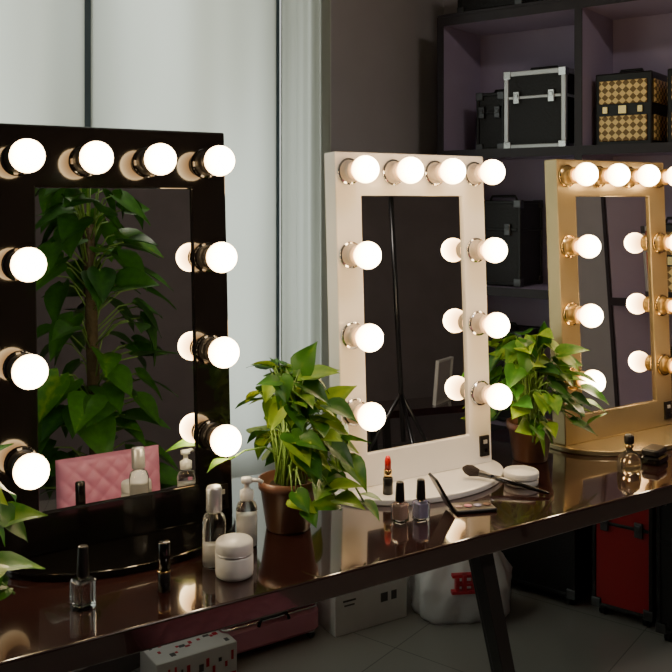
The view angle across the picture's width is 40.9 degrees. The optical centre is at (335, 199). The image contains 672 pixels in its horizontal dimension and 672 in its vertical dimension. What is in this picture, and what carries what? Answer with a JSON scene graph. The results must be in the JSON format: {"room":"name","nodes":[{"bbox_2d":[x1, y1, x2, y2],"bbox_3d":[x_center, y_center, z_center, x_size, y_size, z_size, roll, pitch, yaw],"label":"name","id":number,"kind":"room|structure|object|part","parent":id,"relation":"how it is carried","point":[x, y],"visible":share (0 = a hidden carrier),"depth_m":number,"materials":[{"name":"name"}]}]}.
{"room":"backstage room","nodes":[
{"label":"backstage room","id":0,"kind":"room"},
{"bbox_2d":[71,0,442,671],"bbox_3d":[-1.051,-0.060,2.330,0.150,3.000,4.970,0,0,37],"label":"wall","id":1,"kind":"structure","parent":0,"point":[384,52],"depth_m":3.86,"materials":[{"name":"grey paint"}]},
{"bbox_2d":[74,652,139,671],"bbox_3d":[-1.108,1.400,2.122,0.012,0.080,4.570,0,0,37],"label":"baseboard","id":2,"kind":"structure","parent":1,"relation":"attached to","point":[129,663],"depth_m":2.71,"materials":[{"name":"paint"}]},
{"bbox_2d":[85,0,279,430],"bbox_3d":[-1.011,-0.160,2.293,0.130,2.100,2.960,0,0,37],"label":"window","id":3,"kind":"structure","parent":1,"relation":"in","point":[87,2],"depth_m":3.24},
{"bbox_3d":[-0.953,-1.330,2.275,0.074,0.030,3.200,0,0,37],"label":"curtain rod","id":4,"kind":"object","parent":1,"relation":"attached to","visible":0},
{"bbox_2d":[0,0,84,126],"bbox_3d":[-0.996,-0.160,2.180,0.021,2.300,0.931,0,0,37],"label":"curtain","id":5,"kind":"object","parent":4,"relation":"hanging from","point":[42,42],"visible":0.23,"depth_m":2.45,"materials":[{"name":"fabric"}]},
{"bbox_2d":[91,0,275,478],"bbox_3d":[-0.455,-0.160,2.893,0.020,2.300,0.799,0,0,37],"label":"curtain","id":6,"kind":"object","parent":4,"relation":"hanging from","point":[172,65],"visible":0.41,"depth_m":3.04,"materials":[{"name":"fabric"}]},
{"bbox_2d":[281,0,330,459],"bbox_3d":[-0.108,-0.160,3.335,0.047,2.300,0.270,0,0,37],"label":"curtain","id":7,"kind":"object","parent":4,"relation":"hanging from","point":[305,24],"visible":0.67,"depth_m":3.31,"materials":[{"name":"fabric"}]},
{"bbox_2d":[131,576,671,671],"bbox_3d":[0.901,1.490,0.851,5.050,0.100,5.170,0,0,37],"label":"floor","id":8,"kind":"structure","parent":0,"point":[546,633],"depth_m":2.91,"materials":[{"name":"grey tile"}]},
{"bbox_2d":[140,630,236,671],"bbox_3d":[-0.444,1.389,2.716,0.260,0.101,0.131,0,0,-34],"label":"gift box","id":9,"kind":"object","parent":8,"relation":"on","point":[216,651],"visible":0.8,"depth_m":2.69,"materials":[{"name":"white cardboard"}]},
{"bbox_2d":[219,602,317,653],"bbox_3d":[-0.255,1.341,2.950,0.360,0.196,0.229,0,0,-33],"label":"suitcase","id":10,"kind":"object","parent":8,"relation":"on","point":[264,631],"visible":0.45,"depth_m":2.87,"materials":[{"name":"pink metal"}]},
{"bbox_3d":[-0.255,1.304,2.950,0.356,0.081,0.227,0,0,-33],"label":"trim","id":11,"kind":"part","parent":10,"relation":"part of","materials":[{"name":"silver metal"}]},
{"bbox_2d":[0,420,671,671],"bbox_3d":[0.063,1.065,2.042,3.100,0.750,0.663,0,0,-33],"label":"makeup desk","id":12,"kind":"object","parent":8,"relation":"on","point":[349,550],"visible":0.53,"depth_m":1.74,"materials":[{"name":"brown wood"}]},
{"bbox_2d":[0,443,47,599],"bbox_3d":[-0.642,0.521,1.386,0.340,0.339,0.364,0,0,16],"label":"pothos","id":13,"kind":"object","parent":12,"relation":"on","point":[13,514],"visible":1,"depth_m":1.43,"materials":[{"name":"plant"}]},
{"bbox_2d":[70,544,95,612],"bbox_3d":[-0.428,0.637,1.522,0.034,0.105,0.034,0,0,40],"label":"bottle","id":14,"kind":"object","parent":12,"relation":"on","point":[82,586],"visible":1,"depth_m":1.51,"materials":[{"name":"clear glass"}]},
{"bbox_3d":[-0.428,0.663,1.522,0.034,0.054,0.034,0,0,40],"label":"glass","id":15,"kind":"part","parent":14,"relation":"part of","materials":[{"name":"clear glass"}]},
{"bbox_2d":[0,123,241,581],"bbox_3d":[-0.418,0.272,1.788,0.490,0.837,0.265,0,0,-33],"label":"vanity mirror","id":16,"kind":"object","parent":12,"relation":"on","point":[117,353],"visible":0.98,"depth_m":1.80,"materials":[{"name":"black paint"}]},
{"bbox_2d":[35,188,195,511],"bbox_3d":[-0.442,0.288,1.826,0.325,0.622,0.040,0,0,-33],"label":"mirror glass","id":17,"kind":"object","parent":16,"relation":"attached to","point":[115,296],"depth_m":1.82,"materials":[{"name":"clear"}]},
{"bbox_3d":[-0.418,0.683,1.788,0.490,0.014,0.265,0,0,-33],"label":"plate","id":18,"kind":"part","parent":16,"relation":"part of","materials":[{"name":"black paint"}]},
{"bbox_2d":[219,483,228,508],"bbox_3d":[-0.243,0.631,1.913,0.030,0.052,0.011,0,0,-33],"label":"power outlet","id":19,"kind":"object","parent":16,"relation":"attached to","point":[225,486],"depth_m":1.92,"materials":[{"name":"black plastic"}]},
{"bbox_2d":[158,539,170,592],"bbox_3d":[-0.304,0.647,1.592,0.022,0.086,0.022,0,0,-33],"label":"lipstick","id":20,"kind":"object","parent":12,"relation":"on","point":[164,569],"visible":1,"depth_m":1.58,"materials":[{"name":"black plastic"}]},
{"bbox_2d":[202,484,225,569],"bbox_3d":[-0.230,0.615,1.697,0.044,0.150,0.044,0,0,-33],"label":"lotion bottle","id":21,"kind":"object","parent":12,"relation":"on","point":[214,521],"visible":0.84,"depth_m":1.68,"materials":[{"name":"white plastic"}]},
{"bbox_3d":[-0.230,0.636,1.697,0.044,0.108,0.044,0,0,-33],"label":"glass","id":22,"kind":"part","parent":21,"relation":"part of","materials":[{"name":"clear glass"}]},
{"bbox_2d":[215,533,253,581],"bbox_3d":[-0.187,0.657,1.656,0.070,0.066,0.070,0,0,-33],"label":"jar","id":23,"kind":"object","parent":12,"relation":"on","point":[234,551],"visible":1,"depth_m":1.63,"materials":[{"name":"white plastic"}]},
{"bbox_3d":[-0.187,0.635,1.656,0.070,0.023,0.070,0,0,-33],"label":"lid","id":24,"kind":"part","parent":23,"relation":"part of","materials":[{"name":"white plastic"}]},
{"bbox_2d":[236,476,263,548],"bbox_3d":[-0.174,0.621,1.791,0.050,0.138,0.044,0,0,-33],"label":"pump bottle","id":25,"kind":"object","parent":12,"relation":"on","point":[246,509],"visible":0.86,"depth_m":1.78,"materials":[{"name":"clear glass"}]},
{"bbox_3d":[-0.177,0.641,1.790,0.042,0.098,0.042,0,0,-33],"label":"glass","id":26,"kind":"part","parent":25,"relation":"part of","materials":[{"name":"clear glass"}]},
{"bbox_2d":[207,341,381,534],"bbox_3d":[-0.064,0.489,1.921,0.343,0.402,0.348,0,0,11],"label":"pothos","id":27,"kind":"object","parent":12,"relation":"on","point":[302,474],"visible":1,"depth_m":1.85,"materials":[{"name":"plant"}]},
{"bbox_2d":[391,481,408,524],"bbox_3d":[0.137,0.647,1.929,0.031,0.086,0.031,0,0,40],"label":"bottle","id":28,"kind":"object","parent":12,"relation":"on","point":[399,508],"visible":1,"depth_m":1.92,"materials":[{"name":"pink glass"}]},
{"bbox_3d":[0.137,0.667,1.929,0.031,0.045,0.031,0,0,40],"label":"glass","id":29,"kind":"part","parent":28,"relation":"part of","materials":[{"name":"glass"}]},
{"bbox_2d":[324,151,511,505],"bbox_3d":[0.216,0.288,2.192,0.490,0.804,0.265,0,0,-33],"label":"vanity mirror","id":30,"kind":"object","parent":12,"relation":"on","point":[409,324],"visible":1,"depth_m":2.21,"materials":[{"name":"white paint"}]},
{"bbox_2d":[383,455,392,494],"bbox_3d":[0.119,0.631,2.070,0.023,0.088,0.023,0,0,-33],"label":"lipstick","id":31,"kind":"object","parent":30,"relation":"on","point":[387,479],"visible":1,"depth_m":2.06,"materials":[{"name":"black plastic"}]},
{"bbox_2d":[361,196,466,452],"bbox_3d":[0.194,0.294,2.227,0.313,0.608,0.034,0,0,-33],"label":"mirror glass","id":32,"kind":"object","parent":30,"relation":"attached to","point":[416,294],"depth_m":2.22,"materials":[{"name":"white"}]},
{"bbox_3d":[0.216,0.683,2.192,0.490,0.014,0.265,0,0,-33],"label":"plate","id":33,"kind":"part","parent":30,"relation":"part of","materials":[{"name":"white paint"}]},
{"bbox_2d":[479,435,489,456],"bbox_3d":[0.382,0.631,2.310,0.030,0.052,0.010,0,0,-33],"label":"power outlet","id":34,"kind":"object","parent":30,"relation":"attached to","point":[484,440],"depth_m":2.31,"materials":[{"name":"black plastic"}]},
{"bbox_2d":[412,478,429,522],"bbox_3d":[0.183,0.646,1.940,0.031,0.088,0.031,0,0,-27],"label":"bottle","id":35,"kind":"object","parent":12,"relation":"on","point":[420,506],"visible":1,"depth_m":1.93,"materials":[{"name":"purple glass"}]},
{"bbox_3d":[0.183,0.667,1.940,0.031,0.046,0.031,0,0,-27],"label":"glass","id":36,"kind":"part","parent":35,"relation":"part of","materials":[{"name":"glass"}]},
{"bbox_2d":[428,473,496,514],"bbox_3d":[0.281,0.650,2.003,0.144,0.081,0.055,0,0,-12],"label":"palette","id":37,"kind":"object","parent":12,"relation":"on","point":[475,506],"visible":1,"depth_m":1.99,"materials":[{"name":"black plastic"}]},
{"bbox_3d":[0.234,0.647,1.993,0.047,0.075,0.050,0,0,-12],"label":"lid","id":38,"kind":"part","parent":37,"relation":"part of","materials":[{"name":"black plastic"}]},
{"bbox_2d":[451,500,496,514],"bbox_3d":[0.305,0.686,2.009,0.095,0.008,0.055,0,0,-12],"label":"tray","id":39,"kind":"object","parent":37,"relation":"on","point":[475,506],"depth_m":2.00,"materials":[{"name":"black plastic"}]},
{"bbox_2d":[462,465,549,494],"bbox_3d":[0.405,0.665,2.149,0.213,0.043,0.027,0,0,25],"label":"makeup brush","id":40,"kind":"object","parent":12,"relation":"on","point":[470,470],"visible":1,"depth_m":2.15,"materials":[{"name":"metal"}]},
{"bbox_2d":[504,465,538,488],"bbox_3d":[0.451,0.673,2.190,0.085,0.033,0.085,0,0,-33],"label":"jar","id":41,"kind":"object","parent":12,"relation":"on","point":[528,475],"visible":0.91,"depth_m":2.16,"materials":[{"name":"white plastic"}]},
{"bbox_2d":[488,321,607,463],"bbox_3d":[0.520,0.504,2.394,0.309,0.372,0.385,0,0,-33],"label":"pothos","id":42,"kind":"object","parent":12,"relation":"on","point":[530,431],"visible":0.97,"depth_m":2.35,"materials":[{"name":"plant"}]},
{"bbox_2d":[544,159,671,455],"bbox_3d":[0.832,0.288,2.584,0.490,0.804,0.265,0,0,-33],"label":"vanity mirror","id":43,"kind":"object","parent":12,"relation":"on","point":[608,244],"visible":0.94,"depth_m":2.59,"materials":[{"name":"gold metal"}]},
{"bbox_3d":[0.832,0.683,2.584,0.490,0.014,0.265,0,0,-33],"label":"plate","id":44,"kind":"part","parent":43,"relation":"part of","materials":[{"name":"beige metal"}]},
{"bbox_2d":[576,197,653,412],"bbox_3d":[0.810,0.294,2.619,0.313,0.608,0.034,0,0,-33],"label":"mirror glass","id":45,"kind":"object","parent":43,"relation":"attached to","point":[619,280],"depth_m":2.62,"materials":[{"name":"white"}]},
{"bbox_2d":[664,401,671,418],"bbox_3d":[0.997,0.631,2.702,0.030,0.052,0.010,0,0,-33],"label":"power outlet","id":46,"kind":"object","parent":43,"relation":"attached to","point":[667,404],"depth_m":2.70,"materials":[{"name":"black plastic"}]},
{"bbox_2d":[617,434,641,473],"bbox_3d":[0.744,0.642,2.283,0.064,0.095,0.042,0,0,-10],"label":"perfume bottle","id":47,"kind":"object","parent":12,"relation":"on","point":[628,461],"visible":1,"depth_m":2.27,"materials":[{"name":"clear glass"}]},
{"bbox_3d":[0.744,0.659,2.283,0.064,0.062,0.042,0,0,-10],"label":"glass","id":48,"kind":"part","parent":47,"relation":"part of","materials":[{"name":"clear glass"}]},
{"bbox_2d":[640,444,667,465],"bbox_3d":[0.838,0.670,2.369,0.050,0.040,0.075,0,0,40],"label":"jewelry box","id":49,"kind":"object","parent":12,"relation":"on","point":[653,454],"visible":0.99,"depth_m":2.35,"materials":[{"name":"black paint"}]},
{"bbox_2d":[317,577,406,636],"bbox_3d":[0.080,1.310,3.103,0.290,0.261,0.161,0,0,-31],"label":"cardboard box","id":50,"kind":"object","parent":8,"relation":"on","point":[386,602],"visible":0.41,"depth_m":3.03,"materials":[{"name":"white cardboard"},{"name":"black ink"}]},
{"bbox_2d":[343,589,396,606],"bbox_3d":[0.095,1.272,3.079,0.290,0.186,0.104,0,0,-31],"label":"print","id":51,"kind":"object","parent":50,"relation":"attached to","point":[365,597],"depth_m":3.03,"materials":[{"name":"paint"}]},
{"bbox_2d":[409,551,512,625],"bbox_3d":[0.442,1.280,3.140,0.357,0.321,0.254,0,0,-7],"label":"plastic shopping bag","id":52,"kind":"object","parent":8,"relation":"on","point":[442,596],"visible":0.47,"depth_m":3.05,"materials":[{"name":"white plastic"}]},
{"bbox_2d":[451,572,474,594],"bbox_3d":[0.451,1.290,3.031,0.130,0.060,0.034,0,0,-7],"label":"print","id":53,"kind":"object","parent":52,"relation":"attached to","point":[462,582],"depth_m":3.02,"materials":[{"name":"red"}]},
{"bbox_2d":[501,525,591,604],"bbox_3d":[0.794,1.208,3.366,0.324,0.465,0.294,0,0,37],"label":"case","id":54,"kind":"object","parent":8,"relation":"on","point":[561,564],"visible":0.22,"depth_m":3.23,"materials":[{"name":"black plastic"}]},
{"bbox_3d":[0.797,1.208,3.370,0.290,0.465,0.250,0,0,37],"label":"handle","id":55,"kind":"part","parent":54,"relation":"part of","materials":[{"name":"black plastic"}]},
{"bbox_2d":[437,0,671,430],"bbox_3d":[1.533,0.325,3.248,2.492,2.231,0.354,0,0,37],"label":"shelving unit","id":56,"kind":"object","parent":8,"relation":"on","point":[591,38],"visible":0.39,"depth_m":3.77,"materials":[{"name":"grey wood"}]},
{"bbox_2d":[476,89,503,149],"bbox_3d":[0.708,-0.342,3.883,0.134,0.274,0.214,0,0,37],"label":"case","id":57,"kind":"object","parent":56,"relation":"on","point":[489,106],"visible":0.51,"depth_m":3.81,"materials":[{"name":"black plastic"}]},
{"bbox_2d":[457,0,541,12],"bbox_3d":[0.704,-0.894,3.861,0.304,0.204,0.234,0,0,37],"label":"case","id":58,"kind":"object","parent":56,"relation":"on","point":[463,5],"visible":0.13,"depth_m":3.80,"materials":[{"name":"black plastic"}]},
{"bbox_2d":[484,195,542,286],"bbox_3d":[0.722,0.170,3.885,0.264,0.384,0.234,0,0,37],"label":"case","id":59,"kind":"object","parent":56,"relation":"on","point":[518,223],"visible":0.7,"depth_m":3.78,"materials":[{"name":"black plastic"}]},
{"bbox_3d":[0.725,-0.007,3.889,0.141,0.030,0.012,0,0,37],"label":"handle","id":60,"kind":"part","parent":59,"relation":"part of","materials":[{"name":"black plastic"}]},
{"bbox_2d":[488,322,543,420],"bbox_3d":[0.716,0.725,3.877,0.284,0.404,0.234,0,0,37],"label":"case","id":61,"kind":"object","parent":56,"relation":"on","point":[503,415],"visible":0.08,"depth_m":3.79,"materials":[{"name":"black plastic"}]},
{"bbox_3d":[0.719,0.538,3.881,0.151,0.030,0.012,0,0,37],"label":"handle","id":62,"kind":"part","parent":61,"relation":"part of","materials":[{"name":"black plastic"}]},
{"bbox_2d":[503,65,573,147],"bbox_3d":[0.862,-0.379,3.729,0.274,0.349,0.214,0,0,37],"label":"case","id":63,"kind":"object","parent":56,"relation":"on","point":[538,101],"visible":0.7,"depth_m":3.65,"materials":[{"name":"black plastic"},{"name":"brushed aluminium"},{"name":"chrome"}]},
{"bbox_3d":[0.865,-0.539,3.733,0.146,0.030,0.012,0,0,37],"label":"handle","id":64,"kind":"part","parent":63,"relation":"part of","materials":[{"name":"black plastic"}]},
{"bbox_2d":[596,68,667,144],"bbox_3d":[1.155,-0.359,3.520,0.233,0.310,0.203,0,0,37],"label":"case","id":65,"kind":"object","parent":56,"relation":"on","point":[631,106],"visible":0.93,"depth_m":3.44,"materials":[{"name":"gold plastic"}]},
{"bbox_2d":[665,217,671,297],"bbox_3d":[1.302,0.213,3.408,0.258,0.300,0.203,0,0,37],"label":"case","id":66,"kind":"object","parent":56,"relation":"on","point":[668,224],"visible":0.09,"depth_m":3.34,"materials":[{"name":"gold plastic"}]},
{"bbox_2d":[667,68,671,141],"bbox_3d":[1.374,-0.359,3.354,0.233,0.310,0.203,0,0,37],"label":"case","id":67,"kind":"object","parent":56,"relation":"on","point":[669,79],"visible":0.95,"depth_m":3.34,"materials":[{"name":"black plastic"}]},
{"bbox_2d":[591,507,655,626],"bbox_3d":[1.053,1.188,3.170,0.214,0.505,0.294,0,0,37],"label":"case","id":68,"kind":"object","parent":8,"relation":"on","point":[623,548],"visible":0.59,"depth_m":3.06,"materials":[{"name":"red plastic"},{"name":"black plastic"},{"name":"dark metal"}]},
{"bbox_3d":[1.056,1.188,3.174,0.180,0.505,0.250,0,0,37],"label":"handle","id":69,"kind":"part","parent":68,"relation":"part of","materials":[{"name":"black plastic"}]},
{"bbox_2d":[655,503,671,641],"bbox_3d":[1.250,1.188,2.958,0.304,0.505,0.314,0,0,37],"label":"case","id":70,"kind":"object","parent":8,"relation":"on","point":[663,624],"visible":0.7,"depth_m":2.92,"materials":[{"name":"black plastic"}]},
{"bbox_3d":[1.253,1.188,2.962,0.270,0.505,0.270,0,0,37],"label":"handle","id":71,"kind":"part","parent":70,"relation":"part of","materials":[{"name":"black plastic"}]},
{"bbox_2d":[443,0,457,14],"bbox_3d":[2.432,-0.060,2.871,5.050,3.000,0.101,0,0,37],"label":"wall","id":72,"kind":"structure","parent":0,"point":[449,6],"depth_m":4.24,"materials":[{"name":"grey paint"}]}
]}

